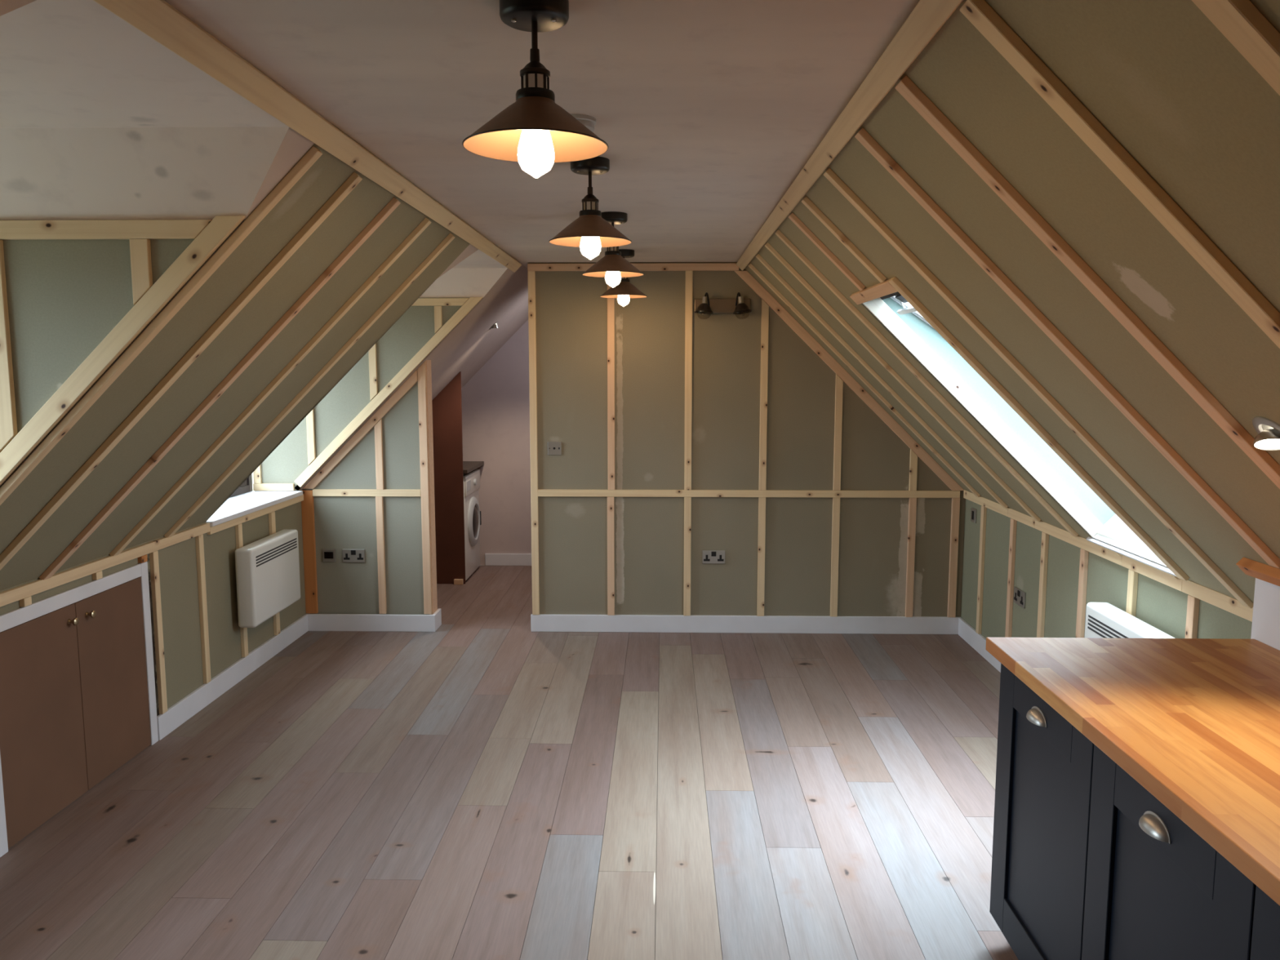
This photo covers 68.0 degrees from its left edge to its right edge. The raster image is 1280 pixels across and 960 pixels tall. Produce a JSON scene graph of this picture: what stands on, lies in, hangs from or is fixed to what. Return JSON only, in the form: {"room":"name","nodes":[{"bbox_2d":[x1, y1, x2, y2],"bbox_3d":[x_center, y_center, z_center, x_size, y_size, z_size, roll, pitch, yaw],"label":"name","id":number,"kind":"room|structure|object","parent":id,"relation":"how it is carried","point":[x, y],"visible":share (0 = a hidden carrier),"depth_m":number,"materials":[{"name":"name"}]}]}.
{"room":"attic living room","nodes":[
{"label":"attic living room","id":0,"kind":"room"},
{"bbox_2d":[1,219,245,484],"bbox_3d":[-1.821,-0.131,2.713,1.468,1.188,0.030,0,7,1],"label":"wall","id":1,"kind":"structure","parent":0,"point":[65,296],"depth_m":2.65,"materials":[{"name":"paint"}]},
{"bbox_2d":[0,240,17,452],"bbox_3d":[-1.798,-0.367,2.661,0.060,0.600,0.018,0,7,1],"label":"batten","id":2,"kind":"object","parent":1,"relation":"attached to","point":[8,423],"visible":1,"depth_m":2.66,"materials":[{"name":"brown wood"}]},
{"bbox_2d":[0,219,212,239],"bbox_3d":[-1.864,-0.691,2.624,1.383,0.050,0.018,0,7,1],"label":"batten","id":3,"kind":"object","parent":1,"relation":"attached to","point":[112,228],"visible":1,"depth_m":2.61,"materials":[{"name":"brown wood"}]},
{"bbox_2d":[0,215,245,485],"bbox_3d":[-1.683,-0.147,2.684,1.201,1.163,0.018,0,7,1],"label":"batten","id":4,"kind":"object","parent":1,"relation":"attached to","point":[220,227],"visible":1,"depth_m":2.64,"materials":[{"name":"brown wood"}]},
{"bbox_2d":[128,239,152,305],"bbox_3d":[-1.379,-0.575,2.626,0.050,0.179,0.018,0,7,1],"label":"batten","id":5,"kind":"object","parent":1,"relation":"attached to","point":[140,249],"visible":1,"depth_m":2.62,"materials":[{"name":"brown wood"}]},
{"bbox_2d":[0,146,322,505],"bbox_3d":[-1.575,-0.223,2.703,1.394,1.394,0.036,0,7,1],"label":"batten","id":6,"kind":"object","parent":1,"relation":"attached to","point":[313,153],"visible":1,"depth_m":2.66,"materials":[{"name":"brown wood"}]},
{"bbox_2d":[0,489,306,844],"bbox_3d":[-2.287,0.908,2.947,0.030,0.930,10.730,0,7,1],"label":"wall","id":7,"kind":"structure","parent":0,"point":[178,573],"depth_m":4.79,"materials":[{"name":"paint"}]},
{"bbox_2d":[0,561,158,857],"bbox_3d":[-2.230,0.850,3.807,0.042,0.845,1.073,0,7,1],"label":"cupboard","id":8,"kind":"object","parent":7,"relation":"attached to","point":[77,695],"visible":1,"depth_m":3.74,"materials":[{"name":"brown wood"}]},
{"bbox_2d":[0,523,209,607],"bbox_3d":[-2.278,0.548,2.260,0.020,0.045,5.250,0,7,1],"label":"batten","id":9,"kind":"object","parent":7,"relation":"attached to","point":[10,596],"visible":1,"depth_m":3.88,"materials":[{"name":"brown wood"}]},
{"bbox_2d":[149,551,167,714],"bbox_3d":[-2.227,0.707,4.389,0.020,0.765,0.042,0,7,1],"label":"batten","id":10,"kind":"object","parent":7,"relation":"attached to","point":[153,557],"visible":1,"depth_m":4.38,"materials":[{"name":"brown wood"}]},
{"bbox_2d":[195,534,211,684],"bbox_3d":[-2.217,0.656,4.816,0.020,0.765,0.045,0,7,1],"label":"batten","id":11,"kind":"object","parent":7,"relation":"attached to","point":[198,540],"visible":1,"depth_m":4.81,"materials":[{"name":"brown wood"}]},
{"bbox_2d":[156,613,309,740],"bbox_3d":[-2.207,1.041,5.320,0.018,0.112,1.885,0,7,1],"label":"baseboard","id":12,"kind":"structure","parent":7,"relation":"attached to","point":[192,704],"depth_m":5.07,"materials":[{"name":"white paint"}]},
{"bbox_2d":[206,494,303,534],"bbox_3d":[-2.199,0.187,5.503,0.020,0.040,1.274,0,7,1],"label":"batten","id":13,"kind":"object","parent":7,"relation":"attached to","point":[215,529],"visible":0.88,"depth_m":5.38,"materials":[{"name":"brown wood"}]},
{"bbox_2d":[235,529,300,627],"bbox_3d":[-2.143,0.551,5.450,0.136,0.435,0.660,0,7,1],"label":"heater","id":14,"kind":"object","parent":7,"relation":"attached to","point":[268,582],"visible":1,"depth_m":5.31,"materials":[{"name":"white metal"}]},
{"bbox_2d":[0,0,332,220],"bbox_3d":[-1.751,-0.760,1.983,1.700,0.232,1.270,0,7,1],"label":"ceiling","id":15,"kind":"structure","parent":0,"point":[100,119],"depth_m":2.41,"materials":[{"name":"paint"}]},
{"bbox_2d":[0,124,528,591],"bbox_3d":[-1.490,-0.594,5.395,1.481,1.481,5.480,0,7,1],"label":"sloped ceiling","id":16,"kind":"structure","parent":0,"point":[328,173],"depth_m":3.46,"materials":[{"name":"paint"}]},
{"bbox_2d":[0,172,362,570],"bbox_3d":[-1.566,-0.263,3.049,1.394,1.394,0.042,0,7,1],"label":"batten","id":17,"kind":"object","parent":16,"relation":"attached to","point":[354,179],"visible":1,"depth_m":3.02,"materials":[{"name":"brown wood"}]},
{"bbox_2d":[39,197,400,580],"bbox_3d":[-1.556,-0.314,3.481,1.394,1.394,0.042,0,7,1],"label":"batten","id":18,"kind":"object","parent":16,"relation":"attached to","point":[394,202],"visible":1,"depth_m":3.46,"materials":[{"name":"brown wood"}]},
{"bbox_2d":[205,490,302,526],"bbox_3d":[-2.337,0.154,5.479,0.325,0.027,1.230,0,7,1],"label":"window sill","id":19,"kind":"structure","parent":16,"relation":"attached to","point":[247,503],"depth_m":5.55,"materials":[{"name":"white paint"}]},
{"bbox_2d":[109,217,431,555],"bbox_3d":[-1.545,-0.367,3.933,1.394,1.394,0.042,0,7,1],"label":"batten","id":20,"kind":"object","parent":16,"relation":"attached to","point":[426,222],"visible":1,"depth_m":3.92,"materials":[{"name":"brown wood"}]},
{"bbox_2d":[164,233,454,537],"bbox_3d":[-1.534,-0.418,4.372,1.394,1.394,0.042,0,7,1],"label":"batten","id":21,"kind":"object","parent":16,"relation":"attached to","point":[450,237],"visible":1,"depth_m":4.35,"materials":[{"name":"brown wood"}]},
{"bbox_2d":[261,297,479,490],"bbox_3d":[-1.724,-0.535,6.017,1.500,1.220,0.030,0,7,1],"label":"wall","id":22,"kind":"structure","parent":0,"point":[415,328],"depth_m":6.00,"materials":[{"name":"paint"}]},
{"bbox_2d":[368,342,377,400],"bbox_3d":[-1.680,-0.794,5.962,0.045,0.589,0.018,0,7,1],"label":"batten","id":23,"kind":"object","parent":22,"relation":"attached to","point":[372,352],"visible":0.58,"depth_m":5.97,"materials":[{"name":"brown wood"}]},
{"bbox_2d":[293,297,483,487],"bbox_3d":[-1.593,-0.545,5.989,1.231,1.193,0.018,0,7,1],"label":"batten","id":24,"kind":"object","parent":22,"relation":"attached to","point":[467,307],"visible":1,"depth_m":5.98,"materials":[{"name":"brown wood"}]},
{"bbox_2d":[411,297,469,306],"bbox_3d":[-1.769,-1.111,5.926,1.412,0.045,0.018,0,7,1],"label":"batten","id":25,"kind":"object","parent":22,"relation":"attached to","point":[420,301],"visible":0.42,"depth_m":5.91,"materials":[{"name":"brown wood"}]},
{"bbox_2d":[418,249,507,297],"bbox_3d":[-1.669,-1.167,5.307,1.700,0.200,1.230,0,7,1],"label":"ceiling","id":26,"kind":"structure","parent":0,"point":[475,275],"depth_m":5.84,"materials":[{"name":"paint"}]},
{"bbox_2d":[461,320,531,564],"bbox_3d":[-0.152,-0.470,8.162,4.900,2.450,0.050,0,7,1],"label":"wall","id":27,"kind":"structure","parent":0,"point":[495,400],"depth_m":8.18,"materials":[{"name":"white paint"}]},
{"bbox_2d":[484,553,531,565],"bbox_3d":[-0.353,0.698,8.270,2.000,0.105,0.018,0,7,1],"label":"baseboard","id":28,"kind":"structure","parent":27,"relation":"attached to","point":[491,559],"depth_m":8.28,"materials":[{"name":"white paint"}]},
{"bbox_2d":[0,564,1018,959],"bbox_3d":[-0.148,1.385,2.951,4.728,0.020,10.729,0,7,1],"label":"floor","id":29,"kind":"structure","parent":0,"point":[482,785],"depth_m":3.72,"materials":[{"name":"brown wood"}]},
{"bbox_2d":[431,371,465,583],"bbox_3d":[-1.778,-0.010,7.504,0.762,1.687,0.018,0,7,1],"label":"end panel","id":30,"kind":"object","parent":29,"relation":"on","point":[446,405],"visible":0.36,"depth_m":7.49,"materials":[{"name":"brown wood"}]},
{"bbox_2d":[462,468,481,580],"bbox_3d":[-1.650,0.364,7.876,0.605,0.860,0.595,0,7,1],"label":"washing machine","id":31,"kind":"object","parent":29,"relation":"on","point":[473,520],"visible":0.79,"depth_m":7.78,"materials":[{"name":"white metal"}]},
{"bbox_2d":[989,662,1093,959],"bbox_3d":[1.319,0.986,2.521,0.598,0.874,0.601,0,7,1],"label":"base cabinet","id":32,"kind":"object","parent":29,"relation":"on","point":[1044,766],"visible":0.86,"depth_m":2.51,"materials":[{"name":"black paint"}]},
{"bbox_2d":[986,637,1279,906],"bbox_3d":[1.394,0.645,1.493,0.790,0.040,2.682,0,7,1],"label":"countertop","id":33,"kind":"structure","parent":32,"relation":"on","point":[1195,722],"depth_m":2.19,"materials":[{"name":"brown wood"}]},
{"bbox_2d":[1081,744,1256,959],"bbox_3d":[1.305,1.056,1.925,0.598,0.874,0.597,0,7,1],"label":"base cabinet","id":34,"kind":"object","parent":29,"relation":"on","point":[1156,889],"visible":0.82,"depth_m":1.93,"materials":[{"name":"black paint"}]},
{"bbox_2d":[1249,885,1279,959],"bbox_3d":[1.290,1.125,1.330,0.598,0.874,0.597,0,7,1],"label":"base cabinet","id":35,"kind":"object","parent":29,"relation":"on","point":[1265,940],"visible":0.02,"depth_m":1.56,"materials":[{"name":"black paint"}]},
{"bbox_2d":[165,0,919,267],"bbox_3d":[-0.148,-0.993,2.672,1.550,0.030,10.730,0,7,1],"label":"ceiling","id":36,"kind":"structure","parent":0,"point":[707,113],"depth_m":2.23,"materials":[{"name":"paint"}]},
{"bbox_2d":[93,0,521,272],"bbox_3d":[-0.873,-0.831,1.700,0.062,0.062,8.527,0,7,1],"label":"wooden beam","id":37,"kind":"structure","parent":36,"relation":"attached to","point":[158,20],"depth_m":2.19,"materials":[{"name":"brown wood"}]},
{"bbox_2d":[462,0,608,177],"bbox_3d":[-0.191,-0.712,1.734,0.267,0.310,0.267,6,9,43],"label":"pendant light","id":38,"kind":"object","parent":36,"relation":"hanging from","point":[534,131],"visible":1,"depth_m":1.72,"materials":[{"name":"black metal"}]},
{"bbox_2d":[548,156,631,259],"bbox_3d":[-0.159,-0.866,3.045,0.267,0.310,0.267,5,8,38],"label":"pendant light","id":39,"kind":"object","parent":36,"relation":"hanging from","point":[590,233],"visible":0.98,"depth_m":3.02,"materials":[{"name":"black metal"}]},
{"bbox_2d":[582,211,644,287],"bbox_3d":[-0.117,-0.989,4.097,0.267,0.310,0.267,-2,7,-18],"label":"pendant light","id":40,"kind":"object","parent":36,"relation":"hanging from","point":[612,267],"visible":0.77,"depth_m":4.05,"materials":[{"name":"black metal"}]},
{"bbox_2d":[600,248,647,306],"bbox_3d":[-0.093,-1.137,5.358,0.267,0.310,0.267,3,7,21],"label":"pendant light","id":41,"kind":"object","parent":36,"relation":"hanging from","point":[624,290],"visible":0.82,"depth_m":5.31,"materials":[{"name":"black metal"}]},
{"bbox_2d":[736,0,963,271],"bbox_3d":[0.521,-0.832,1.666,0.055,0.054,8.527,0,7,1],"label":"batten","id":42,"kind":"object","parent":36,"relation":"attached to","point":[927,17],"visible":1,"depth_m":2.20,"materials":[{"name":"brown wood"}]},
{"bbox_2d":[302,262,964,617],"bbox_3d":[-0.057,-0.190,6.123,4.270,2.370,0.100,0,7,1],"label":"wall","id":43,"kind":"structure","parent":0,"point":[571,313],"depth_m":6.09,"materials":[{"name":"paint"}]},
{"bbox_2d":[301,489,318,613],"bbox_3d":[-2.155,0.471,6.190,0.075,0.814,0.022,0,7,1],"label":"batten","id":44,"kind":"object","parent":43,"relation":"attached to","point":[307,504],"visible":0.98,"depth_m":6.18,"materials":[{"name":"orange wood"}]},
{"bbox_2d":[302,369,417,488],"bbox_3d":[-1.798,-0.323,6.089,0.764,0.764,0.020,0,7,1],"label":"batten","id":45,"kind":"object","parent":43,"relation":"attached to","point":[412,380],"visible":1,"depth_m":6.08,"materials":[{"name":"brown wood"}]},
{"bbox_2d":[312,488,421,496],"bbox_3d":[-1.766,0.083,6.136,0.703,0.045,0.020,0,7,1],"label":"batten","id":46,"kind":"object","parent":43,"relation":"attached to","point":[316,492],"visible":1,"depth_m":6.13,"materials":[{"name":"brown wood"}]},
{"bbox_2d":[307,608,441,631],"bbox_3d":[-1.755,0.926,6.296,0.838,0.112,0.178,0,7,1],"label":"baseboard","id":47,"kind":"structure","parent":43,"relation":"attached to","point":[316,622],"depth_m":6.21,"materials":[{"name":"white paint"}]},
{"bbox_2d":[374,418,383,489],"bbox_3d":[-1.678,-0.165,6.105,0.045,0.454,0.020,0,7,1],"label":"batten","id":48,"kind":"object","parent":43,"relation":"attached to","point":[378,427],"visible":1,"depth_m":6.10,"materials":[{"name":"brown wood"}]},
{"bbox_2d":[375,496,386,613],"bbox_3d":[-1.686,0.491,6.182,0.045,0.775,0.020,0,7,1],"label":"batten","id":49,"kind":"object","parent":43,"relation":"attached to","point":[379,500],"visible":1,"depth_m":6.17,"materials":[{"name":"brown wood"}]},
{"bbox_2d":[417,361,432,613],"bbox_3d":[-1.388,0.061,6.124,0.050,1.642,0.020,0,7,1],"label":"batten","id":50,"kind":"object","parent":43,"relation":"attached to","point":[421,371],"visible":1,"depth_m":6.11,"materials":[{"name":"brown wood"}]},
{"bbox_2d":[425,360,437,614],"bbox_3d":[-1.369,0.105,6.199,0.025,1.765,0.120,0,7,1],"label":"trim","id":51,"kind":"structure","parent":43,"relation":"attached to","point":[428,375],"depth_m":6.18,"materials":[{"name":"brown wood"}]},
{"bbox_2d":[528,271,539,614],"bbox_3d":[-0.679,-0.215,6.075,0.045,2.202,0.020,0,7,1],"label":"batten","id":52,"kind":"object","parent":43,"relation":"attached to","point":[531,274],"visible":1,"depth_m":6.06,"materials":[{"name":"brown wood"}]},
{"bbox_2d":[607,284,614,489],"bbox_3d":[-0.184,-0.622,6.015,0.045,1.378,0.020,0,7,1],"label":"batten","id":53,"kind":"object","parent":43,"relation":"attached to","point":[611,301],"visible":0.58,"depth_m":6.01,"materials":[{"name":"brown wood"}]},
{"bbox_2d":[607,497,614,615],"bbox_3d":[-0.189,0.494,6.146,0.045,0.778,0.020,0,7,1],"label":"batten","id":54,"kind":"object","parent":43,"relation":"attached to","point":[611,518],"visible":1,"depth_m":6.14,"materials":[{"name":"brown wood"}]},
{"bbox_2d":[527,262,738,271],"bbox_3d":[-0.044,-1.329,5.928,1.320,0.045,0.020,0,7,1],"label":"batten","id":55,"kind":"object","parent":43,"relation":"attached to","point":[686,266],"visible":0.72,"depth_m":5.92,"materials":[{"name":"brown wood"}]},
{"bbox_2d":[683,497,691,615],"bbox_3d":[0.306,0.495,6.134,0.045,0.778,0.020,0,7,1],"label":"batten","id":56,"kind":"object","parent":43,"relation":"attached to","point":[687,500],"visible":1,"depth_m":6.12,"materials":[{"name":"brown wood"}]},
{"bbox_2d":[684,271,693,489],"bbox_3d":[0.306,-0.621,6.003,0.045,1.378,0.020,0,7,1],"label":"batten","id":57,"kind":"object","parent":43,"relation":"attached to","point":[689,274],"visible":1,"depth_m":5.99,"materials":[{"name":"brown wood"}]},
{"bbox_2d":[694,292,751,314],"bbox_3d":[0.512,-1.078,5.869,0.354,0.166,0.169,0,7,1],"label":"wall light","id":58,"kind":"object","parent":43,"relation":"attached to","point":[704,305],"visible":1,"depth_m":5.93,"materials":[{"name":"black metal"}]},
{"bbox_2d":[530,613,960,634],"bbox_3d":[0.681,0.939,6.178,2.790,0.114,0.018,0,7,1],"label":"baseboard","id":59,"kind":"structure","parent":43,"relation":"attached to","point":[541,622],"depth_m":6.17,"materials":[{"name":"white paint"}]},
{"bbox_2d":[537,488,959,497],"bbox_3d":[0.689,0.087,6.077,2.694,0.045,0.020,0,7,1],"label":"batten","id":60,"kind":"object","parent":43,"relation":"attached to","point":[541,492],"visible":1,"depth_m":6.06,"materials":[{"name":"brown wood"}]},
{"bbox_2d":[756,497,765,616],"bbox_3d":[0.783,0.497,6.122,0.045,0.778,0.020,0,7,1],"label":"batten","id":61,"kind":"object","parent":43,"relation":"attached to","point":[762,500],"visible":1,"depth_m":6.11,"materials":[{"name":"brown wood"}]},
{"bbox_2d":[758,298,768,490],"bbox_3d":[0.783,-0.533,6.002,0.045,1.203,0.020,0,7,1],"label":"batten","id":62,"kind":"object","parent":43,"relation":"attached to","point":[765,307],"visible":1,"depth_m":5.99,"materials":[{"name":"brown wood"}]},
{"bbox_2d":[830,497,839,616],"bbox_3d":[1.256,0.498,6.111,0.045,0.778,0.020,0,7,1],"label":"batten","id":63,"kind":"object","parent":43,"relation":"attached to","point":[836,501],"visible":1,"depth_m":6.10,"materials":[{"name":"brown wood"}]},
{"bbox_2d":[832,373,843,490],"bbox_3d":[1.256,-0.301,6.017,0.045,0.738,0.020,0,7,1],"label":"batten","id":64,"kind":"object","parent":43,"relation":"attached to","point":[838,382],"visible":1,"depth_m":6.01,"materials":[{"name":"brown wood"}]},
{"bbox_2d":[734,271,964,490],"bbox_3d":[1.326,-0.618,5.978,1.474,1.376,0.020,0,7,1],"label":"batten","id":65,"kind":"object","parent":43,"relation":"attached to","point":[763,294],"visible":1,"depth_m":5.97,"materials":[{"name":"brown wood"}]},
{"bbox_2d":[905,497,916,617],"bbox_3d":[1.741,0.499,6.099,0.045,0.778,0.020,0,7,1],"label":"batten","id":66,"kind":"object","parent":43,"relation":"attached to","point":[912,501],"visible":1,"depth_m":6.09,"materials":[{"name":"brown wood"}]},
{"bbox_2d":[946,497,959,617],"bbox_3d":[2.014,0.500,6.093,0.048,0.778,0.020,0,7,1],"label":"batten","id":67,"kind":"object","parent":43,"relation":"attached to","point":[955,509],"visible":1,"depth_m":6.08,"materials":[{"name":"brown wood"}]},
{"bbox_2d":[782,191,899,299],"bbox_3d":[0.787,-0.930,3.709,0.500,0.419,0.710,0,7,1],"label":"wall","id":68,"kind":"structure","parent":0,"point":[800,211],"depth_m":3.68,"materials":[{"name":"paint"}]},
{"bbox_2d":[788,212,865,290],"bbox_3d":[0.747,-0.911,3.793,0.307,0.302,0.042,0,7,1],"label":"batten","id":69,"kind":"object","parent":68,"relation":"attached to","point":[793,217],"visible":1,"depth_m":3.78,"materials":[{"name":"brown wood"}]},
{"bbox_2d":[801,195,886,282],"bbox_3d":[0.738,-0.870,3.435,0.307,0.302,0.042,0,7,1],"label":"batten","id":70,"kind":"object","parent":68,"relation":"attached to","point":[806,201],"visible":1,"depth_m":3.42,"materials":[{"name":"brown wood"}]},
{"bbox_2d":[849,279,897,304],"bbox_3d":[0.915,-0.735,3.726,0.046,0.046,0.706,0,7,1],"label":"batten","id":71,"kind":"object","parent":68,"relation":"attached to","point":[884,288],"visible":0.86,"depth_m":3.67,"materials":[{"name":"brown wood"}]},
{"bbox_2d":[861,297,1115,533],"bbox_3d":[1.592,-0.290,4.132,1.283,1.083,0.020,0,7,1],"label":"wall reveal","id":72,"kind":"structure","parent":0,"point":[927,334],"depth_m":4.12,"materials":[{"name":"white paint"}]},
{"bbox_2d":[862,297,1103,537],"bbox_3d":[1.492,-0.281,4.119,1.080,1.063,0.014,0,7,1],"label":"skylight","id":73,"kind":"object","parent":72,"relation":"attached to","point":[877,307],"visible":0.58,"depth_m":4.11,"materials":[{"name":"white glass"}]},
{"bbox_2d":[744,0,1279,603],"bbox_3d":[1.264,-0.280,2.721,1.506,1.482,10.730,0,7,1],"label":"sloped ceiling","id":74,"kind":"structure","parent":0,"point":[1159,76],"depth_m":2.01,"materials":[{"name":"paint"}]},
{"bbox_2d":[747,262,980,497],"bbox_3d":[1.339,-0.586,5.644,1.404,1.381,0.038,0,7,1],"label":"batten","id":75,"kind":"object","parent":74,"relation":"attached to","point":[750,265],"visible":1,"depth_m":5.63,"materials":[{"name":"brown wood"}]},
{"bbox_2d":[755,253,1008,508],"bbox_3d":[1.328,-0.532,5.188,1.404,1.381,0.038,0,7,1],"label":"batten","id":76,"kind":"object","parent":74,"relation":"attached to","point":[758,256],"visible":1,"depth_m":5.17,"materials":[{"name":"brown wood"}]},
{"bbox_2d":[764,242,1040,521],"bbox_3d":[1.317,-0.478,4.731,1.404,1.381,0.038,0,7,1],"label":"batten","id":77,"kind":"object","parent":74,"relation":"attached to","point":[782,260],"visible":1,"depth_m":4.72,"materials":[{"name":"brown wood"}]},
{"bbox_2d":[774,229,1078,537],"bbox_3d":[1.306,-0.428,4.299,1.404,1.381,0.038,0,7,1],"label":"batten","id":78,"kind":"object","parent":74,"relation":"attached to","point":[778,233],"visible":1,"depth_m":4.28,"materials":[{"name":"brown wood"}]},
{"bbox_2d":[823,168,1253,608],"bbox_3d":[1.275,-0.276,3.008,1.404,1.381,0.045,0,7,1],"label":"batten","id":79,"kind":"object","parent":74,"relation":"attached to","point":[836,181],"visible":0.9,"depth_m":2.99,"materials":[{"name":"brown wood"}]},
{"bbox_2d":[888,276,1189,581],"bbox_3d":[1.430,-0.176,3.394,1.097,1.079,0.055,0,7,1],"label":"batten","id":80,"kind":"object","parent":74,"relation":"attached to","point":[895,282],"visible":1,"depth_m":3.38,"materials":[{"name":"brown wood"}]},
{"bbox_2d":[854,128,1279,568],"bbox_3d":[1.143,-0.336,2.511,1.165,1.146,0.045,0,7,1],"label":"batten","id":81,"kind":"object","parent":74,"relation":"attached to","point":[863,136],"visible":1,"depth_m":2.50,"materials":[{"name":"brown wood"}]},
{"bbox_2d":[895,75,1279,488],"bbox_3d":[1.133,-0.285,2.078,1.165,1.146,0.050,0,7,1],"label":"batten","id":82,"kind":"object","parent":74,"relation":"attached to","point":[905,87],"visible":1,"depth_m":2.05,"materials":[{"name":"brown wood"}]},
{"bbox_2d":[959,0,1279,348],"bbox_3d":[1.122,-0.233,1.632,1.165,1.146,0.050,0,7,1],"label":"batten","id":83,"kind":"object","parent":74,"relation":"attached to","point":[979,13],"visible":1,"depth_m":1.59,"materials":[{"name":"brown wood"}]},
{"bbox_2d":[1191,0,1279,95],"bbox_3d":[1.111,-0.181,1.187,1.165,1.146,0.050,0,7,1],"label":"batten","id":84,"kind":"object","parent":74,"relation":"attached to","point":[1239,21],"visible":1,"depth_m":1.15,"materials":[{"name":"brown wood"}]},
{"bbox_2d":[1235,557,1279,586],"bbox_3d":[1.740,0.358,1.843,0.051,0.051,1.860,0,7,1],"label":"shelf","id":85,"kind":"object","parent":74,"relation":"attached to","point":[1264,572],"visible":1,"depth_m":2.67,"materials":[{"name":"orange wood"}]},
{"bbox_2d":[1252,416,1279,450],"bbox_3d":[1.324,-0.091,1.971,0.086,0.081,0.109,3,7,21],"label":"wall light","id":86,"kind":"object","parent":74,"relation":"in","point":[1268,439],"visible":1,"depth_m":1.97,"materials":[{"name":"metal"}]},
{"bbox_2d":[960,498,1252,639],"bbox_3d":[2.011,0.920,2.844,0.030,0.930,10.730,0,7,1],"label":"wall","id":87,"kind":"structure","parent":0,"point":[1162,606],"depth_m":4.71,"materials":[{"name":"paint"}]},
{"bbox_2d":[958,617,1000,672],"bbox_3d":[2.027,1.133,4.531,0.018,0.112,3.231,0,7,1],"label":"baseboard","id":88,"kind":"structure","parent":87,"relation":"attached to","point":[978,642],"depth_m":5.79,"materials":[{"name":"white paint"}]},
{"bbox_2d":[975,505,986,634],"bbox_3d":[2.057,0.543,5.719,0.020,0.779,0.045,0,7,1],"label":"batten","id":89,"kind":"object","parent":87,"relation":"attached to","point":[984,510],"visible":0.98,"depth_m":5.71,"materials":[{"name":"brown wood"}]},
{"bbox_2d":[1004,518,1017,637],"bbox_3d":[2.045,0.600,5.238,0.020,0.779,0.045,0,7,1],"label":"batten","id":90,"kind":"object","parent":87,"relation":"attached to","point":[1013,525],"visible":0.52,"depth_m":5.22,"materials":[{"name":"brown wood"}]},
{"bbox_2d":[1036,532,1048,637],"bbox_3d":[2.034,0.651,4.806,0.020,0.779,0.045,0,7,1],"label":"batten","id":91,"kind":"object","parent":87,"relation":"attached to","point":[1045,537],"visible":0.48,"depth_m":4.78,"materials":[{"name":"brown wood"}]},
{"bbox_2d":[1035,520,1122,565],"bbox_3d":[2.026,0.278,4.410,0.020,0.052,0.928,0,7,1],"label":"batten","id":92,"kind":"object","parent":87,"relation":"attached to","point":[1078,541],"visible":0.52,"depth_m":4.35,"materials":[{"name":"brown wood"}]},
{"bbox_2d":[1075,548,1088,637],"bbox_3d":[2.024,0.703,4.364,0.020,0.779,0.045,0,7,1],"label":"batten","id":93,"kind":"object","parent":87,"relation":"attached to","point":[1084,554],"visible":0.56,"depth_m":4.33,"materials":[{"name":"brown wood"}]},
{"bbox_2d":[1084,602,1174,638],"bbox_3d":[1.950,0.771,3.729,0.136,0.438,0.660,0,7,1],"label":"heater","id":94,"kind":"object","parent":87,"relation":"attached to","point":[1103,620],"visible":0.23,"depth_m":3.81,"materials":[{"name":"white metal"}]},
{"bbox_2d":[1125,568,1138,617],"bbox_3d":[2.013,0.755,3.915,0.020,0.779,0.045,0,7,1],"label":"batten","id":95,"kind":"object","parent":87,"relation":"attached to","point":[1132,584],"visible":0.34,"depth_m":3.87,"materials":[{"name":"brown wood"}]},
{"bbox_2d":[1121,555,1182,591],"bbox_3d":[2.009,0.359,3.720,0.020,0.052,0.458,0,7,1],"label":"batten","id":96,"kind":"object","parent":87,"relation":"attached to","point":[1155,574],"visible":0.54,"depth_m":3.70,"materials":[{"name":"brown wood"}]},
{"bbox_2d":[1185,595,1199,638],"bbox_3d":[2.002,0.807,3.475,0.020,0.779,0.045,0,7,1],"label":"batten","id":97,"kind":"object","parent":87,"relation":"attached to","point":[1193,605],"visible":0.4,"depth_m":3.42,"materials":[{"name":"brown wood"}]},
{"bbox_2d":[1182,579,1253,622],"bbox_3d":[1.996,0.424,3.164,0.020,0.052,0.658,0,7,1],"label":"batten","id":98,"kind":"object","parent":87,"relation":"attached to","point":[1224,602],"visible":0.62,"depth_m":3.27,"materials":[{"name":"brown wood"}]},
{"bbox_2d":[1091,533,1168,568],"bbox_3d":[2.009,0.303,3.824,0.067,0.066,0.710,0,7,1],"label":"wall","id":99,"kind":"structure","parent":0,"point":[1096,536],"depth_m":3.87,"materials":[{"name":"white paint"}]},
{"bbox_2d":[1093,514,1166,567],"bbox_3d":[2.116,0.164,3.805,0.281,0.285,0.710,0,7,1],"label":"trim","id":100,"kind":"structure","parent":99,"relation":"attached to","point":[1115,528],"depth_m":3.97,"materials":[{"name":"white paint"}]},
{"bbox_2d":[1086,537,1177,577],"bbox_3d":[1.980,0.304,3.842,0.018,0.018,0.746,0,7,1],"label":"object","id":101,"kind":"structure","parent":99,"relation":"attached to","point":[1134,557],"depth_m":3.81,"materials":[{"name":"white paint"}]},
{"bbox_2d":[1250,577,1279,650],"bbox_3d":[1.868,1.030,1.183,0.174,1.099,3.400,0,7,1],"label":"wall","id":102,"kind":"structure","parent":0,"point":[1265,627],"depth_m":2.76,"materials":[{"name":"white paint"}]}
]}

